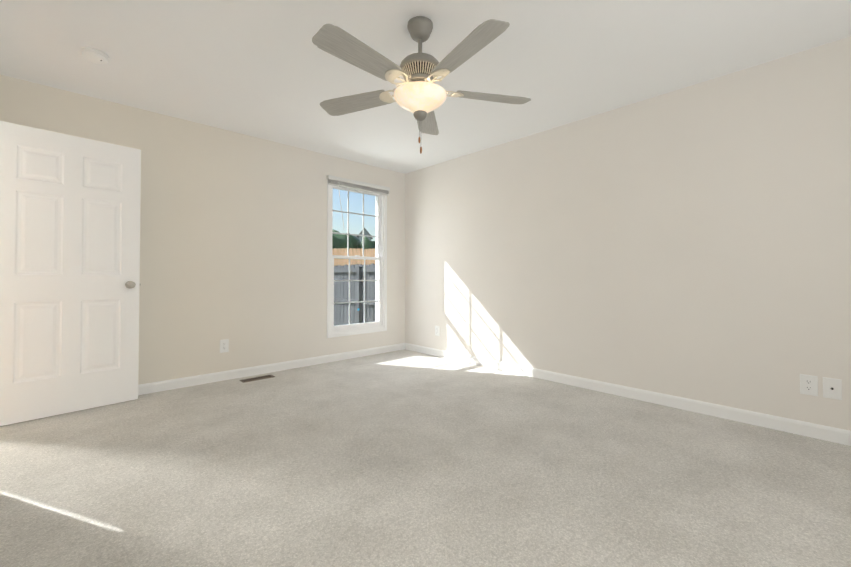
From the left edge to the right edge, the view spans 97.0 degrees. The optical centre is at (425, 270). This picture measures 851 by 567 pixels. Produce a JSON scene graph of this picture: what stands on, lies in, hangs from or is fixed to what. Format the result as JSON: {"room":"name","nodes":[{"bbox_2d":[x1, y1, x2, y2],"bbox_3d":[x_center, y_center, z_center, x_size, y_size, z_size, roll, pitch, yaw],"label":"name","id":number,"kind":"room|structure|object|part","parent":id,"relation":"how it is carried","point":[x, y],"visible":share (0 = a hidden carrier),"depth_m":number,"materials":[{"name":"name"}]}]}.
{"room":"empty bedroom","nodes":[
{"label":"empty bedroom","id":0,"kind":"room"},
{"bbox_2d":[0,75,404,384],"bbox_3d":[-1.710,-0.157,3.994,4.083,2.440,0.150,1,-1,-43],"label":"wall","id":1,"kind":"structure","parent":0,"point":[233,237],"depth_m":3.66,"materials":[{"name":"paint"}]},
{"bbox_2d":[0,121,140,425],"bbox_3d":[-2.606,0.017,2.777,0.168,2.030,0.816,-1,-1,41],"label":"door","id":2,"kind":"structure","parent":1,"relation":"in","point":[70,284],"depth_m":2.74,"materials":[{"name":"white wood"}]},
{"bbox_2d":[220,339,228,352],"bbox_3d":[-1.950,0.727,3.647,0.079,0.124,0.007,1,-1,-43],"label":"outlet","id":3,"kind":"object","parent":1,"relation":"attached to","point":[224,345],"visible":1,"depth_m":3.65,"materials":[{"name":"white plastic"}]},
{"bbox_2d":[138,343,404,394],"bbox_3d":[-1.665,1.018,3.906,3.813,0.087,0.013,1,-1,-43],"label":"baseboard","id":4,"kind":"structure","parent":1,"relation":"attached to","point":[158,386],"depth_m":3.83,"materials":[{"name":"white wood"}]},
{"bbox_2d":[327,179,386,337],"bbox_3d":[-0.919,-0.162,4.800,0.884,1.915,0.262,1,-1,-43],"label":"window","id":5,"kind":"structure","parent":1,"relation":"in","point":[381,254],"depth_m":4.79,"materials":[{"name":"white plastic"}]},
{"bbox_3d":[-0.882,-0.594,4.768,0.740,0.888,0.028,1,-1,-43],"label":"window sash","id":6,"kind":"part","parent":5,"relation":"part of","materials":[{"name":"white wood"}]},
{"bbox_3d":[-0.859,0.263,4.730,0.740,0.898,0.028,1,-1,-43],"label":"window sash","id":7,"kind":"part","parent":5,"relation":"part of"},
{"bbox_2d":[326,175,389,195],"bbox_3d":[-0.817,-1.060,4.706,0.902,0.103,0.058,1,-1,-43],"label":"window blind","id":8,"kind":"object","parent":5,"relation":"attached to","point":[358,185],"visible":1,"depth_m":4.66,"materials":[{"name":"white plastic"}]},
{"bbox_2d":[0,349,850,566],"bbox_3d":[0.048,1.096,2.194,3.963,0.120,5.154,1,-1,-43],"label":"floor","id":9,"kind":"structure","parent":0,"point":[404,458],"depth_m":1.86,"materials":[{"name":"carpet"}]},
{"bbox_2d":[240,375,274,382],"bbox_3d":[-1.650,1.057,3.701,0.305,0.004,0.112,1,-1,-43],"label":"air vent register","id":10,"kind":"object","parent":9,"relation":"on","point":[256,378],"visible":1,"depth_m":3.69,"materials":[{"name":"brown metal"}]},
{"bbox_2d":[0,0,850,173],"bbox_3d":[0.005,-1.465,2.192,4.083,0.120,5.154,1,-1,-43],"label":"ceiling","id":11,"kind":"structure","parent":0,"point":[267,70],"depth_m":2.46,"materials":[{"name":"paint"}]},
{"bbox_2d":[80,47,108,63],"bbox_3d":[-2.130,-1.380,2.424,0.142,0.043,0.142,1,-1,-43],"label":"smoke detector","id":12,"kind":"object","parent":11,"relation":"attached to","point":[93,55],"visible":1,"depth_m":2.40,"materials":[{"name":"white plastic"}]},
{"bbox_2d":[312,16,530,153],"bbox_3d":[-0.044,-1.036,2.106,1.269,0.739,1.292,1,-1,-43],"label":"fan","id":13,"kind":"object","parent":11,"relation":"hanging from","point":[420,94],"visible":1,"depth_m":2.04,"materials":[{"name":"grey wood"}]},
{"bbox_3d":[-0.432,-1.031,2.312,0.463,0.006,0.151,0,-13,23],"label":"blade","id":14,"kind":"part","parent":13,"relation":"part of","materials":[{"name":"grey wood"}]},
{"label":"blade","id":15,"kind":"part","parent":13,"relation":"part of","materials":[{"name":"grey wood"}]},
{"bbox_3d":[-0.030,-0.947,2.140,0.303,0.108,0.303,1,-1,-43],"label":"lamp shade","id":16,"kind":"part","parent":13,"relation":"part of","materials":[{"name":"white glass"}]},
{"bbox_3d":[0.008,-1.027,2.576,0.151,0.006,0.463,12,0,5],"label":"blade","id":17,"kind":"part","parent":13,"relation":"part of","materials":[{"name":"grey wood"}]},
{"label":"blade","id":18,"kind":"part","parent":13,"relation":"part of","materials":[{"name":"grey wood"}]},
{"label":"blade","id":19,"kind":"part","parent":13,"relation":"part of","materials":[{"name":"grey wood"}]},
{"bbox_2d":[405,37,850,430],"bbox_3d":[1.488,-0.165,3.466,0.150,2.440,5.004,1,-1,-43],"label":"wall","id":20,"kind":"structure","parent":0,"point":[693,242],"depth_m":2.92,"materials":[{"name":"paint"}]},
{"bbox_2d":[435,326,439,335],"bbox_3d":[0.147,0.757,4.762,0.007,0.124,0.079,1,-1,-43],"label":"outlet","id":21,"kind":"object","parent":20,"relation":"attached to","point":[437,330],"visible":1,"depth_m":4.75,"materials":[{"name":"white plastic"}]},
{"bbox_2d":[405,343,850,445],"bbox_3d":[1.382,1.011,3.442,0.013,0.087,4.841,1,-1,-43],"label":"baseboard","id":22,"kind":"structure","parent":20,"relation":"attached to","point":[822,432],"depth_m":2.90,"materials":[{"name":"white wood"}]},
{"bbox_2d":[800,374,817,395],"bbox_3d":[2.406,0.716,2.362,0.007,0.124,0.079,1,-1,-43],"label":"outlet","id":23,"kind":"object","parent":20,"relation":"attached to","point":[808,384],"visible":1,"depth_m":2.36,"materials":[{"name":"white plastic"}]},
{"bbox_2d":[823,377,841,399],"bbox_3d":[2.472,0.715,2.286,0.016,0.124,0.079,1,-1,-43],"label":"outlet","id":24,"kind":"object","parent":20,"relation":"attached to","point":[832,388],"visible":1,"depth_m":2.29,"materials":[{"name":"white plastic"}]},
{"label":"outside","id":25,"kind":"structure","parent":0,"visible":0},
{"bbox_3d":[-11.814,2.161,32.318,52.000,0.200,54.996,1,-1,-43],"label":"ground","id":26,"kind":"structure","parent":25,"visible":0},
{"bbox_2d":[334,263,374,325],"bbox_3d":[-2.729,0.787,9.477,0.105,1.842,8.741,1,-1,-43],"label":"fence","id":27,"kind":"object","parent":26,"relation":"on","point":[341,285],"depth_m":8.30,"materials":[{"name":"grey wood"}]},
{"bbox_3d":[-5.409,1.877,46.609,64.150,0.810,66.122,1,-1,-43],"label":"ground","id":28,"kind":"structure","parent":25,"visible":0},
{"bbox_2d":[332,229,360,248],"bbox_3d":[-4.145,-0.547,18.235,2.257,3.160,2.454,1,-1,-43],"label":"tree","id":29,"kind":"object","parent":28,"relation":"on","point":[340,237],"depth_m":17.54,"materials":[{"name":"green plant"}]},
{"bbox_2d":[332,248,374,265],"bbox_3d":[-2.761,0.046,14.584,18.059,1.862,0.124,0,-1,-11],"label":"fence","id":30,"kind":"object","parent":28,"relation":"on","point":[341,262],"depth_m":14.53,"materials":[{"name":"brown wood"}]},
{"bbox_2d":[356,236,374,263],"bbox_3d":[-2.758,-0.328,18.244,1.428,2.723,1.454,1,-1,-43],"label":"tree","id":31,"kind":"object","parent":28,"relation":"on","point":[367,245],"depth_m":17.93,"materials":[{"name":"green plant"}]},
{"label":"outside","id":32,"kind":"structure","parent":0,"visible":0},
{"bbox_3d":[-10.504,0.127,77.741,117.096,3.650,105.084,1,-1,-43],"label":"hill","id":33,"kind":"object","parent":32,"visible":0},
{"bbox_2d":[356,228,372,241],"bbox_3d":[-11.853,-4.334,61.463,6.139,4.770,6.939,0,-1,-11],"label":"house","id":34,"kind":"structure","parent":33,"relation":"on","point":[366,232],"depth_m":58.66,"materials":[{"name":"grey"}]}
]}

